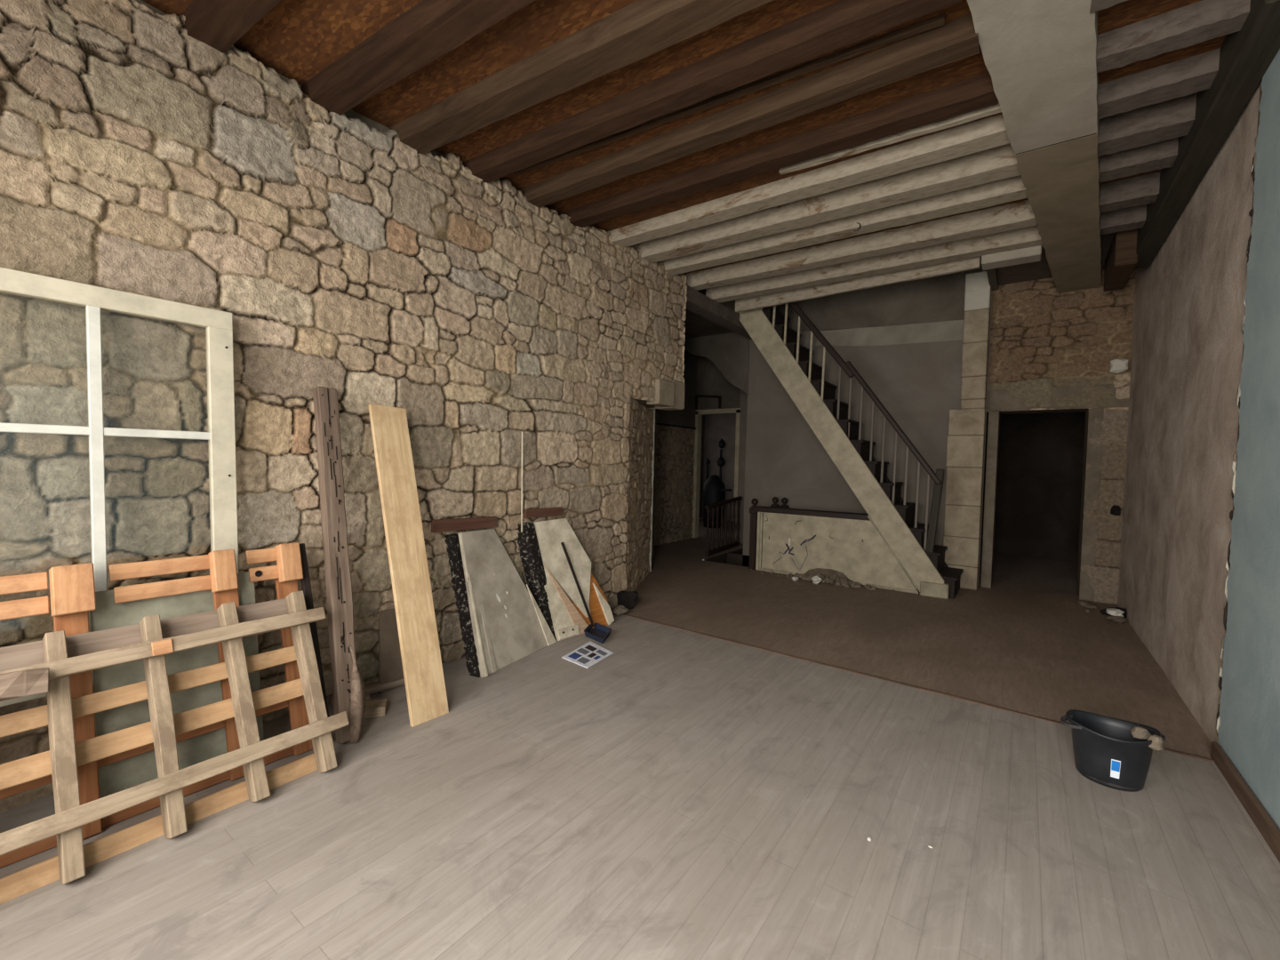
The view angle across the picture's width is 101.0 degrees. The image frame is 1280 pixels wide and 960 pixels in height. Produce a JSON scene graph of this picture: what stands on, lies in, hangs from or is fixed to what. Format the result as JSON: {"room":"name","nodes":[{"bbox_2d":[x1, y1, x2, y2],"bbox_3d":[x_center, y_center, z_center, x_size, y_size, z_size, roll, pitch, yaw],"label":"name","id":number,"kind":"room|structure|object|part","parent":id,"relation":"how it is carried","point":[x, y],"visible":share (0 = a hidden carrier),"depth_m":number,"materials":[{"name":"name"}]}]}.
{"room":"house under renovation","nodes":[
{"label":"house under renovation","id":0,"kind":"room"},
{"bbox_2d":[141,0,389,84],"bbox_3d":[-1.205,-2.177,0.919,5.400,0.001,2.530,3,3,36],"label":"ceiling","id":1,"kind":"structure","parent":0,"point":[294,37],"depth_m":2.64,"materials":[{"name":"wood"}]},
{"bbox_2d":[181,0,280,53],"bbox_3d":[-0.983,-2.152,1.872,3.037,0.128,0.150,3,2,32],"label":"joist","id":2,"kind":"object","parent":1,"relation":"attached to","point":[219,24],"visible":0.83,"depth_m":2.46,"materials":[{"name":"wood"}]},
{"bbox_2d":[0,0,687,813],"bbox_3d":[-1.678,-0.589,4.133,1.042,3.807,7.129,3,3,36],"label":"wall","id":3,"kind":"structure","parent":0,"point":[140,156],"depth_m":2.92,"materials":[{"name":"stone"}]},
{"bbox_2d":[520,431,523,532],"bbox_3d":[-0.957,0.016,4.288,0.012,0.820,0.014,3,3,36],"label":"rod","id":4,"kind":"object","parent":3,"relation":"attached to","point":[522,431],"visible":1,"depth_m":4.29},
{"bbox_2d":[648,408,655,571],"bbox_3d":[0.164,0.129,7.186,0.040,2.240,0.055,2,2,10],"label":"trim","id":5,"kind":"structure","parent":3,"relation":"attached to","point":[653,427],"depth_m":7.17,"materials":[{"name":"wood"}]},
{"bbox_2d":[0,612,1279,959],"bbox_3d":[-0.487,1.414,2.146,5.400,0.001,5.250,3,3,36],"label":"floor","id":6,"kind":"structure","parent":0,"point":[678,794],"depth_m":2.08,"materials":[{"name":"wood"}]},
{"bbox_2d":[0,266,239,707],"bbox_3d":[-2.508,0.024,2.061,0.140,1.712,1.535,3,3,36],"label":"window sash","id":7,"kind":"structure","parent":6,"relation":"on","point":[220,436],"depth_m":2.37,"materials":[{"name":"white paint"}]},
{"bbox_3d":[-2.490,0.820,2.063,0.045,0.120,1.535,-1,0,36],"label":"rail","id":8,"kind":"part","parent":7,"relation":"part of","materials":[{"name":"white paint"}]},
{"bbox_3d":[-2.526,-0.787,2.059,0.045,0.090,1.535,-1,0,36],"label":"rail","id":9,"kind":"part","parent":7,"relation":"part of","materials":[{"name":"white paint"}]},
{"bbox_2d":[0,542,312,868],"bbox_3d":[-2.264,0.860,2.025,0.266,1.038,1.778,3,3,36],"label":"pallet","id":10,"kind":"object","parent":6,"relation":"on","point":[72,588],"visible":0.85,"depth_m":2.25,"materials":[{"name":"orange wood"}]},
{"bbox_2d":[0,590,349,903],"bbox_3d":[-2.138,0.999,1.900,0.487,0.840,1.920,3,3,36],"label":"pallet","id":11,"kind":"object","parent":6,"relation":"on","point":[149,640],"visible":0.94,"depth_m":2.13,"materials":[{"name":"brown wood"}]},
{"bbox_2d":[0,667,49,701],"bbox_3d":[-2.387,0.685,1.549,0.080,0.156,0.876,3,3,38],"label":"board","id":12,"kind":"object","parent":11,"relation":"on","point":[14,684],"visible":1,"depth_m":1.83,"materials":[{"name":"wood"}]},
{"bbox_2d":[89,571,263,798],"bbox_3d":[-2.082,0.918,2.414,0.151,0.901,0.580,3,3,36],"label":"painted panel","id":13,"kind":"object","parent":6,"relation":"on","point":[116,777],"visible":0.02,"depth_m":2.35,"materials":[{"name":"grey paint"}]},
{"bbox_2d":[299,543,331,732],"bbox_3d":[-1.712,0.843,2.771,0.274,1.006,0.038,2,2,28],"label":"batten","id":14,"kind":"object","parent":6,"relation":"on","point":[306,586],"visible":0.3,"depth_m":2.77,"materials":[{"name":"black wood"}]},
{"bbox_2d":[312,386,361,743],"bbox_3d":[-1.660,0.420,2.889,0.531,1.878,0.117,3,3,45],"label":"post","id":15,"kind":"object","parent":6,"relation":"on","point":[333,521],"visible":0.91,"depth_m":2.87,"materials":[{"name":"wood"}]},
{"bbox_2d":[348,645,365,743],"bbox_3d":[-1.464,1.101,2.729,0.080,0.500,0.054,0,2,-24],"label":"bark splinter","id":16,"kind":"object","parent":6,"relation":"on","point":[357,702],"visible":1,"depth_m":2.72,"materials":[{"name":"wood"}]},
{"bbox_2d":[329,676,405,703],"bbox_3d":[-1.609,1.303,3.352,0.055,0.045,0.641,3,1,40],"label":"batten","id":17,"kind":"object","parent":6,"relation":"on","point":[377,687],"visible":0.41,"depth_m":3.31,"materials":[{"name":"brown wood"}]},
{"bbox_2d":[364,698,387,718],"bbox_3d":[-1.583,1.327,3.049,0.216,0.055,0.110,1,2,-20],"label":"wood offcut","id":18,"kind":"object","parent":6,"relation":"on","point":[373,708],"visible":0.52,"depth_m":3.03,"materials":[{"name":"wood"}]},
{"bbox_2d":[332,693,369,705],"bbox_3d":[-1.675,1.279,3.065,0.187,0.025,0.050,0,3,-38],"label":"wood offcut","id":19,"kind":"object","parent":18,"relation":"on","point":[367,696],"visible":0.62,"depth_m":3.10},
{"bbox_2d":[378,608,405,693],"bbox_3d":[-1.574,1.093,3.471,0.099,0.502,0.320,3,3,36],"label":"board","id":20,"kind":"object","parent":6,"relation":"on","point":[390,665],"visible":0.48,"depth_m":3.40,"materials":[{"name":"wood"}]},
{"bbox_2d":[368,403,448,727],"bbox_3d":[-1.391,0.454,3.164,0.586,1.824,0.226,3,3,40],"label":"plank","id":21,"kind":"object","parent":6,"relation":"on","point":[421,660],"visible":1,"depth_m":3.14,"materials":[{"name":"wood"}]},
{"bbox_2d":[443,528,556,677],"bbox_3d":[-1.002,0.861,4.023,0.461,0.975,0.861,3,3,36],"label":"slab","id":22,"kind":"object","parent":6,"relation":"on","point":[502,623],"visible":1,"depth_m":3.85,"materials":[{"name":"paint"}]},
{"bbox_2d":[431,516,496,532],"bbox_3d":[-1.275,0.321,3.864,0.030,0.085,0.546,3,1,36],"label":"board","id":23,"kind":"object","parent":22,"relation":"on","point":[437,525],"visible":1,"depth_m":3.83,"materials":[{"name":"wood"}]},
{"bbox_2d":[516,518,614,640],"bbox_3d":[-0.608,0.838,4.568,0.950,0.991,0.302,0,3,-39],"label":"slab","id":24,"kind":"object","parent":6,"relation":"on","point":[555,562],"visible":0.9,"depth_m":4.50,"materials":[{"name":"beige stone"}]},
{"bbox_2d":[523,506,562,518],"bbox_3d":[-0.818,0.275,4.489,0.030,0.070,0.431,3,2,36],"label":"board","id":25,"kind":"object","parent":24,"relation":"on","point":[548,511],"visible":1,"depth_m":4.46,"materials":[{"name":"wood"}]},
{"bbox_2d":[561,641,613,668],"bbox_3d":[-0.394,1.341,4.073,0.298,0.010,0.473,2,2,29],"label":"newspaper","id":26,"kind":"object","parent":6,"relation":"on","point":[589,653],"visible":1,"depth_m":4.04,"materials":[{"name":"paper"}]},
{"bbox_2d":[568,652,582,659],"bbox_3d":[-0.493,1.336,4.013,0.085,0.002,0.120,2,2,27],"label":"picture","id":27,"kind":"object","parent":26,"relation":"on","point":[571,655],"depth_m":4.01},
{"bbox_2d":[584,645,596,651],"bbox_3d":[-0.388,1.333,4.185,0.067,0.002,0.135,-1,3,-42],"label":"picture","id":28,"kind":"object","parent":26,"relation":"on","point":[590,648],"depth_m":4.18},
{"bbox_2d":[587,652,597,657],"bbox_3d":[-0.366,1.339,4.033,0.049,0.002,0.099,2,2,28],"label":"picture","id":29,"kind":"object","parent":26,"relation":"on","point":[589,654],"depth_m":4.04},
{"bbox_2d":[584,622,611,643],"bbox_3d":[-0.361,1.308,4.521,0.222,0.050,0.444,-1,3,-42],"label":"plastic tray","id":30,"kind":"object","parent":6,"relation":"on","point":[599,633],"visible":0.94,"depth_m":4.55,"materials":[{"name":"plastic"}]},
{"bbox_2d":[611,605,628,615],"bbox_3d":[-0.192,1.267,5.142,0.161,0.103,0.192,2,2,16],"label":"lump","id":31,"kind":"object","parent":6,"relation":"on","point":[619,610],"visible":0.99,"depth_m":5.08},
{"bbox_2d":[622,614,1214,762],"bbox_3d":[1.398,1.391,3.968,4.101,0.016,0.030,3,3,37],"label":"trim","id":32,"kind":"structure","parent":6,"relation":"on","point":[631,616],"depth_m":3.65,"materials":[{"name":"wood"}]},
{"bbox_2d":[1060,709,1165,791],"bbox_3d":[2.299,1.317,2.582,0.393,0.291,0.280,3,3,36],"label":"tub","id":33,"kind":"object","parent":6,"relation":"on","point":[1109,752],"visible":1,"depth_m":2.52,"materials":[{"name":"plastic"}]},
{"bbox_3d":[2.139,1.205,2.626,0.071,0.026,0.130,2,2,15],"label":"handle","id":34,"kind":"part","parent":33,"relation":"part of","materials":[{"name":"metal"}]},
{"bbox_2d":[1111,760,1119,771],"bbox_3d":[2.235,1.345,2.481,0.031,0.050,0.006,3,2,33],"label":"print","id":35,"kind":"object","parent":33,"relation":"attached to","point":[1115,764],"depth_m":2.48},
{"bbox_2d":[624,408,656,569],"bbox_3d":[-0.318,-0.628,7.622,1.270,3.700,0.100,3,3,36],"label":"wall","id":36,"kind":"structure","parent":0,"point":[655,409],"depth_m":7.30,"materials":[{"name":"paint"}]},
{"bbox_2d":[653,349,697,545],"bbox_3d":[0.113,-0.673,9.188,0.120,3.700,3.400,3,3,36],"label":"wall","id":37,"kind":"structure","parent":0,"point":[675,445],"depth_m":9.97,"materials":[{"name":"stone"}]},
{"bbox_2d":[656,423,695,429],"bbox_3d":[0.662,-1.004,9.834,0.030,0.030,1.500,3,3,36],"label":"trim","id":38,"kind":"structure","parent":37,"relation":"attached to","point":[662,424],"depth_m":9.82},
{"bbox_2d":[698,415,704,519],"bbox_3d":[0.711,-0.742,12.910,0.100,3.600,3.280,3,3,36],"label":"wall","id":39,"kind":"structure","parent":0,"point":[703,416],"depth_m":14.16,"materials":[{"name":"paint"}]},
{"bbox_2d":[683,308,733,338],"bbox_3d":[0.736,-2.445,8.454,2.050,0.001,4.000,3,3,36],"label":"ceiling","id":40,"kind":"structure","parent":0,"point":[696,325],"depth_m":8.43,"materials":[{"name":"paint"}]},
{"bbox_2d":[681,284,752,340],"bbox_3d":[1.177,-2.281,7.380,0.231,0.181,2.620,3,3,36],"label":"header beam","id":41,"kind":"structure","parent":40,"relation":"attached to","point":[697,302],"depth_m":7.00,"materials":[{"name":"wood"}]},
{"bbox_2d":[698,518,733,541],"bbox_3d":[2.083,1.127,11.945,3.400,0.001,3.480,3,3,36],"label":"floor","id":42,"kind":"structure","parent":0,"point":[702,531],"depth_m":11.59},
{"bbox_2d":[699,438,731,527],"bbox_3d":[1.763,0.070,12.331,0.750,2.068,0.520,3,3,36],"label":"stove","id":43,"kind":"object","parent":42,"relation":"on","point":[714,491],"visible":0.94,"depth_m":12.18,"materials":[{"name":"metal"}]},
{"bbox_3d":[1.584,-0.062,12.459,0.040,0.714,0.040,3,3,36],"label":"stem","id":44,"kind":"part","parent":43,"relation":"part of","materials":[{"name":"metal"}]},
{"bbox_2d":[699,488,731,491],"bbox_3d":[1.760,0.224,12.337,0.750,0.040,0.200,3,3,36],"label":"shelf","id":45,"kind":"object","parent":43,"relation":"attached to","point":[719,489],"depth_m":12.13,"materials":[{"name":"metal"}]},
{"bbox_3d":[1.874,-0.351,12.243,0.040,0.721,0.040,3,3,36],"label":"stem","id":46,"kind":"part","parent":43,"relation":"part of","materials":[{"name":"metal"}]},
{"bbox_2d":[683,331,749,393],"bbox_3d":[1.101,-1.945,9.014,1.620,1.061,0.001,3,3,36],"label":"wall","id":47,"kind":"structure","parent":0,"point":[729,351],"depth_m":8.75,"materials":[{"name":"paint"}]},
{"bbox_2d":[702,413,735,520],"bbox_3d":[3.120,-0.698,13.246,3.800,3.600,0.100,3,3,36],"label":"wall","id":48,"kind":"structure","parent":0,"point":[717,427],"depth_m":13.87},
{"bbox_2d":[696,356,747,543],"bbox_3d":[1.783,0.335,10.056,1.724,5.700,0.100,3,3,36],"label":"wall","id":49,"kind":"structure","parent":0,"point":[710,381],"depth_m":10.06,"materials":[{"name":"paint"}]},
{"bbox_2d":[695,394,721,409],"bbox_3d":[1.316,-1.521,10.257,0.572,0.295,0.050,3,3,36],"label":"door frame","id":50,"kind":"structure","parent":49,"relation":"attached to","point":[719,397],"depth_m":10.23,"materials":[{"name":"black wood"}]},
{"bbox_3d":[1.319,-1.624,10.253,0.571,0.040,0.045,9,6,36],"label":"rail","id":51,"kind":"part","parent":50,"relation":"part of","materials":[{"name":"black wood"}]},
{"bbox_2d":[691,408,740,542],"bbox_3d":[1.481,-0.099,10.262,1.000,2.540,0.150,3,3,36],"label":"door frame","id":52,"kind":"structure","parent":49,"relation":"in","point":[699,413],"depth_m":10.42,"materials":[{"name":"beige paint"}]},
{"bbox_2d":[704,548,743,563],"bbox_3d":[1.568,2.216,9.110,0.050,1.999,1.900,3,3,36],"label":"wall","id":53,"kind":"structure","parent":0,"point":[721,558],"depth_m":8.71,"materials":[{"name":"paint"}]},
{"bbox_2d":[719,298,740,311],"bbox_3d":[1.472,-2.851,7.822,0.150,0.890,1.740,3,3,36],"label":"wall","id":54,"kind":"structure","parent":0,"point":[731,304],"depth_m":7.45,"materials":[{"name":"paint"}]},
{"bbox_2d":[299,0,1226,231],"bbox_3d":[0.363,-2.287,3.065,5.400,0.140,2.790,3,3,36],"label":"ceiling","id":55,"kind":"structure","parent":0,"point":[540,24],"depth_m":3.01,"materials":[{"name":"wood"}]},
{"bbox_2d":[301,0,535,115],"bbox_3d":[-0.625,-2.160,2.315,3.098,0.128,0.170,3,2,32],"label":"joist","id":56,"kind":"object","parent":55,"relation":"attached to","point":[429,29],"visible":0.94,"depth_m":2.62,"materials":[{"name":"wood"}]},
{"bbox_2d":[388,0,773,154],"bbox_3d":[-0.283,-2.195,2.735,3.158,0.128,0.179,3,2,31],"label":"joist","id":57,"kind":"object","parent":55,"relation":"attached to","point":[640,29],"visible":0.96,"depth_m":2.73,"materials":[{"name":"wood"}]},
{"bbox_2d":[462,0,960,183],"bbox_3d":[0.034,-2.230,3.126,3.197,0.128,0.140,3,2,32],"label":"joist","id":58,"kind":"object","parent":55,"relation":"attached to","point":[841,23],"visible":0.97,"depth_m":2.84,"materials":[{"name":"wood"}]},
{"bbox_2d":[513,12,944,175],"bbox_3d":[0.269,-2.287,3.276,2.814,0.048,0.047,2,2,30],"label":"batten","id":59,"kind":"object","parent":55,"relation":"attached to","point":[938,20],"visible":0.81,"depth_m":3.01,"materials":[{"name":"wood"}]},
{"bbox_2d":[519,13,980,207],"bbox_3d":[0.335,-2.264,3.500,3.230,0.128,0.140,3,2,34],"label":"joist","id":60,"kind":"object","parent":55,"relation":"attached to","point":[957,39],"visible":0.94,"depth_m":3.12,"materials":[{"name":"wood"}]},
{"bbox_2d":[559,71,997,227],"bbox_3d":[0.669,-2.298,3.910,3.285,0.128,0.140,3,2,34],"label":"joist","id":61,"kind":"object","parent":55,"relation":"attached to","point":[977,92],"visible":0.96,"depth_m":3.55,"materials":[{"name":"wood"}]},
{"bbox_2d":[778,99,1001,174],"bbox_3d":[1.606,-2.279,3.508,1.388,0.107,0.057,4,3,35],"label":"batten","id":62,"kind":"object","parent":55,"relation":"attached to","point":[971,116],"visible":0.52,"depth_m":3.43,"materials":[{"name":"wood"}]},
{"bbox_2d":[967,0,1102,292],"bbox_3d":[2.131,-2.274,2.776,0.463,0.255,8.953,3,3,42],"label":"boxed beam","id":63,"kind":"structure","parent":55,"relation":"attached to","point":[1039,56],"depth_m":3.08,"materials":[{"name":"paint"}]},
{"bbox_3d":[0.917,-2.253,1.414,0.463,0.255,5.303,3,3,42],"label":"beam casing","id":64,"kind":"part","parent":63,"relation":"part of","materials":[{"name":"paint"}]},
{"bbox_3d":[3.880,-2.307,4.761,0.422,0.249,3.659,3,3,41],"label":"beam casing","id":65,"kind":"part","parent":63,"relation":"part of","materials":[{"name":"paint"}]},
{"bbox_2d":[1089,0,1127,13],"bbox_3d":[2.333,-2.169,2.135,0.778,0.128,0.140,3,2,34],"label":"joist","id":66,"kind":"object","parent":55,"relation":"attached to","point":[1096,5],"visible":1,"depth_m":2.35,"materials":[{"name":"wood"}]},
{"bbox_2d":[1096,0,1250,72],"bbox_3d":[2.673,-2.203,2.555,0.728,0.128,0.140,3,2,34],"label":"joist","id":67,"kind":"object","parent":55,"relation":"attached to","point":[1203,20],"visible":0.89,"depth_m":2.57,"materials":[{"name":"wood"}]},
{"bbox_2d":[754,505,919,593],"bbox_3d":[2.500,0.873,6.917,2.090,0.920,0.165,3,3,36],"label":"wall","id":68,"kind":"structure","parent":0,"point":[845,545],"depth_m":6.90,"materials":[{"name":"beige paint"}]},
{"bbox_3d":[1.685,0.856,7.445,0.012,0.800,0.012,3,3,36],"label":"edge moulding","id":69,"kind":"part","parent":68,"relation":"part of","materials":[{"name":"beige paint"}]},
{"bbox_3d":[1.872,1.255,7.313,0.480,0.030,0.016,3,3,36],"label":"moulding","id":70,"kind":"part","parent":68,"relation":"part of","materials":[{"name":"beige paint"}]},
{"bbox_3d":[3.063,1.321,6.445,0.570,0.030,0.016,3,3,36],"label":"moulding","id":71,"kind":"part","parent":68,"relation":"part of","materials":[{"name":"beige paint"}]},
{"bbox_2d":[727,256,991,585],"bbox_3d":[2.956,0.017,7.800,3.560,6.550,0.115,3,3,36],"label":"wall","id":72,"kind":"structure","parent":0,"point":[904,340],"depth_m":7.47,"materials":[{"name":"paint"}]},
{"bbox_2d":[610,537,1212,759],"bbox_3d":[2.108,1.315,6.638,6.500,0.001,5.230,3,3,36],"label":"floor","id":73,"kind":"structure","parent":0,"point":[1038,653],"depth_m":4.73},
{"bbox_2d":[616,590,638,608],"bbox_3d":[-0.133,1.213,5.345,0.215,0.200,0.175,1,2,-14],"label":"lump","id":74,"kind":"object","parent":73,"relation":"on","point":[628,599],"visible":0.92,"depth_m":5.28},
{"bbox_2d":[704,496,742,556],"bbox_3d":[1.423,0.751,8.941,0.061,0.882,1.468,3,2,31],"label":"balustrade","id":75,"kind":"object","parent":73,"relation":"on","point":[712,551],"visible":1,"depth_m":8.84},
{"bbox_3d":[1.408,1.157,8.947,0.050,0.070,1.365,3,2,31],"label":"rail","id":76,"kind":"part","parent":75,"relation":"part of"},
{"bbox_3d":[1.432,0.377,8.927,0.060,0.055,1.467,3,6,31],"label":"handrail","id":77,"kind":"part","parent":75,"relation":"part of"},
{"bbox_2d":[748,498,758,569],"bbox_3d":[1.621,0.767,7.521,0.120,1.010,0.120,3,3,36],"label":"newel post","id":78,"kind":"object","parent":73,"relation":"on","point":[753,511],"visible":0.98,"depth_m":7.48,"materials":[{"name":"wood"}]},
{"bbox_2d":[770,496,780,507],"bbox_3d":[2.027,0.760,7.968,0.120,1.010,0.120,3,3,36],"label":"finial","id":79,"kind":"object","parent":73,"relation":"on","point":[775,500],"visible":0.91,"depth_m":7.92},
{"bbox_2d":[780,497,789,508],"bbox_3d":[2.224,0.787,8.172,0.120,1.030,0.120,3,3,36],"label":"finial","id":80,"kind":"object","parent":73,"relation":"on","point":[784,500],"visible":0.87,"depth_m":8.12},
{"bbox_2d":[811,576,822,583],"bbox_3d":[2.224,1.263,6.668,0.118,0.114,0.108,1,2,-19],"label":"chunk","id":81,"kind":"object","parent":73,"relation":"on","point":[816,580],"visible":1,"depth_m":6.64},
{"bbox_2d":[750,568,894,591],"bbox_3d":[2.270,1.274,6.870,1.870,0.140,0.260,3,3,36],"label":"rubble heap","id":82,"kind":"object","parent":73,"relation":"on","point":[834,579],"visible":0.83,"depth_m":6.70,"materials":[{"name":"stone"}]},
{"bbox_2d":[737,301,963,599],"bbox_3d":[2.658,-0.689,7.107,2.973,3.996,0.775,3,3,36],"label":"staircase","id":83,"kind":"structure","parent":73,"relation":"on","point":[911,542],"depth_m":6.67,"materials":[{"name":"beige paint"}]},
{"bbox_3d":[2.272,-2.001,6.946,0.075,1.716,0.050,-42,-23,29],"label":"handrail","id":84,"kind":"part","parent":83,"relation":"part of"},
{"bbox_3d":[3.050,0.864,6.387,0.020,1.003,0.012,-39,-21,30],"label":"string moulding","id":85,"kind":"part","parent":83,"relation":"part of","materials":[{"name":"beige paint"}]},
{"bbox_3d":[3.050,-0.725,6.408,0.060,1.858,0.050,-40,-21,30],"label":"handrail","id":86,"kind":"part","parent":83,"relation":"part of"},
{"bbox_2d":[943,271,991,590],"bbox_3d":[4.140,-0.606,6.697,0.390,3.926,0.272,3,3,36],"label":"stone pier","id":87,"kind":"object","parent":73,"relation":"on","point":[965,444],"visible":0.91,"depth_m":6.57,"materials":[{"name":"stone"}]},
{"bbox_2d":[1076,600,1097,609],"bbox_3d":[4.944,1.379,5.837,0.122,0.066,0.284,2,2,8],"label":"debris","id":88,"kind":"object","parent":73,"relation":"on","point":[1081,603],"visible":1,"depth_m":5.81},
{"bbox_2d":[1099,607,1127,617],"bbox_3d":[4.965,1.374,5.497,0.288,0.101,0.104,2,2,23],"label":"debris","id":89,"kind":"object","parent":73,"relation":"on","point":[1103,612],"visible":0.38,"depth_m":5.49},
{"bbox_2d":[1104,616,1127,623],"bbox_3d":[4.763,1.392,5.283,0.200,0.071,0.157,0,2,-24],"label":"debris","id":90,"kind":"object","parent":73,"relation":"on","point":[1119,620],"visible":1,"depth_m":5.24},
{"bbox_2d":[1105,608,1124,616],"bbox_3d":[4.814,1.346,5.371,0.106,0.079,0.152,1,2,-11],"label":"debris","id":91,"kind":"object","parent":90,"relation":"on","point":[1113,612],"visible":0.95,"depth_m":5.33,"materials":[{"name":"paint"}]},
{"bbox_2d":[682,168,1161,293],"bbox_3d":[1.845,-2.445,5.089,5.400,0.001,2.230,3,3,36],"label":"ceiling","id":92,"kind":"structure","parent":0,"point":[703,291],"depth_m":5.14,"materials":[{"name":"wood"}]},
{"bbox_2d":[607,112,1009,247],"bbox_3d":[1.024,-2.356,4.350,3.332,0.173,0.180,3,2,35],"label":"joist","id":93,"kind":"object","parent":92,"relation":"attached to","point":[989,132],"visible":0.73,"depth_m":3.99,"materials":[{"name":"wood"}]},
{"bbox_2d":[630,143,1020,263],"bbox_3d":[1.332,-2.363,4.732,3.381,0.173,0.200,3,2,35],"label":"joist","id":94,"kind":"object","parent":92,"relation":"attached to","point":[997,163],"visible":0.81,"depth_m":4.38,"materials":[{"name":"wood"}]},
{"bbox_2d":[661,175,1027,275],"bbox_3d":[1.610,-2.368,5.074,3.426,0.173,0.180,3,2,35],"label":"joist","id":95,"kind":"object","parent":92,"relation":"attached to","point":[1012,188],"visible":0.69,"depth_m":4.73,"materials":[{"name":"wood"}]},
{"bbox_2d":[684,200,1036,290],"bbox_3d":[1.999,-2.376,5.555,3.488,0.173,0.180,3,2,35],"label":"joist","id":96,"kind":"object","parent":92,"relation":"attached to","point":[1020,214],"visible":0.97,"depth_m":5.24,"materials":[{"name":"wood"}]},
{"bbox_2d":[705,223,1042,302],"bbox_3d":[2.353,-2.384,5.994,3.541,0.173,0.180,3,3,36],"label":"joist","id":97,"kind":"object","parent":92,"relation":"attached to","point":[1025,237],"visible":0.84,"depth_m":5.69,"materials":[{"name":"wood"}]},
{"bbox_2d":[1099,204,1146,234],"bbox_3d":[4.299,-2.289,4.577,0.482,0.173,0.180,3,3,36],"label":"joist","id":98,"kind":"object","parent":92,"relation":"attached to","point":[1132,218],"visible":0.46,"depth_m":4.58,"materials":[{"name":"wood"}]},
{"bbox_2d":[1099,171,1160,212],"bbox_3d":[3.960,-2.282,4.156,0.533,0.173,0.185,3,3,36],"label":"joist","id":99,"kind":"object","parent":92,"relation":"attached to","point":[1142,189],"visible":0.62,"depth_m":4.15,"materials":[{"name":"wood"}]},
{"bbox_2d":[1098,136,1178,182],"bbox_3d":[3.576,-2.274,3.678,0.590,0.173,0.187,3,3,36],"label":"joist","id":100,"kind":"object","parent":92,"relation":"attached to","point":[1158,156],"visible":0.48,"depth_m":3.68,"materials":[{"name":"wood"}]},
{"bbox_2d":[1097,92,1196,156],"bbox_3d":[3.300,-2.268,3.335,0.632,0.173,0.208,3,3,36],"label":"joist","id":101,"kind":"object","parent":92,"relation":"attached to","point":[1173,118],"visible":0.62,"depth_m":3.33,"materials":[{"name":"wood"}]},
{"bbox_2d":[1097,48,1220,119],"bbox_3d":[2.993,-2.261,2.952,0.676,0.173,0.188,3,3,36],"label":"joist","id":102,"kind":"object","parent":92,"relation":"attached to","point":[1191,75],"visible":0.49,"depth_m":2.96,"materials":[{"name":"wood"}]},
{"bbox_2d":[986,268,998,290],"bbox_3d":[4.068,-2.769,6.080,0.080,0.810,1.500,3,3,36],"label":"wall","id":103,"kind":"structure","parent":0,"point":[992,276],"depth_m":6.23,"materials":[{"name":"paint"}]},
{"bbox_2d":[979,552,1078,596],"bbox_3d":[5.790,1.358,7.871,2.600,0.001,3.500,3,3,36],"label":"floor","id":104,"kind":"structure","parent":0,"point":[1056,576],"depth_m":7.67,"materials":[{"name":"brown"}]},
{"bbox_2d":[980,411,1086,561],"bbox_3d":[6.826,-0.169,9.192,2.800,3.000,0.100,3,3,36],"label":"wall","id":105,"kind":"structure","parent":0,"point":[1041,455],"depth_m":9.09,"materials":[{"name":"paint"}]},
{"bbox_2d":[996,232,1115,285],"bbox_3d":[4.569,-2.393,5.535,1.520,0.001,1.800,3,3,36],"label":"ceiling","id":106,"kind":"structure","parent":0,"point":[1036,270],"depth_m":6.08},
{"bbox_2d":[981,245,1041,270],"bbox_3d":[3.691,-2.283,5.250,0.485,0.240,0.220,3,3,36],"label":"block","id":107,"kind":"object","parent":106,"relation":"attached to","point":[1031,254],"visible":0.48,"depth_m":5.20,"materials":[{"name":"paint"}]},
{"bbox_2d":[735,256,980,312],"bbox_3d":[2.414,-2.331,6.353,2.846,0.167,0.058,3,3,40],"label":"trimmer","id":108,"kind":"object","parent":107,"relation":"attached to","point":[780,298],"visible":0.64,"depth_m":6.22},
{"bbox_2d":[1103,228,1138,291],"bbox_3d":[4.757,-2.168,5.230,0.160,0.340,0.880,3,3,36],"label":"block","id":109,"kind":"object","parent":106,"relation":"attached to","point":[1121,260],"visible":0.8,"depth_m":4.94,"materials":[{"name":"wood"}]},
{"bbox_2d":[980,269,1135,604],"bbox_3d":[5.006,-0.540,6.409,1.344,3.855,0.629,3,3,36],"label":"wall","id":110,"kind":"structure","parent":0,"point":[1051,350],"depth_m":6.16,"materials":[{"name":"stone"}]},
{"bbox_2d":[1117,48,1279,830],"bbox_3d":[2.758,-0.441,2.220,0.045,3.850,9.250,3,3,36],"label":"wall","id":111,"kind":"structure","parent":0,"point":[1188,346],"depth_m":3.08,"materials":[{"name":"paint"}]},
{"bbox_2d":[1134,0,1279,269],"bbox_3d":[3.805,-2.195,3.683,0.150,0.300,3.700,3,3,36],"label":"wall plate","id":112,"kind":"object","parent":111,"relation":"attached to","point":[1246,54],"visible":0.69,"depth_m":2.99,"materials":[{"name":"black wood"}]},
{"bbox_2d":[1210,741,1279,862],"bbox_3d":[1.501,1.467,0.684,0.026,0.093,5.230,3,3,36],"label":"baseboard","id":113,"kind":"structure","parent":111,"relation":"attached to","point":[1259,815],"depth_m":2.34,"materials":[{"name":"wood"}]}
]}

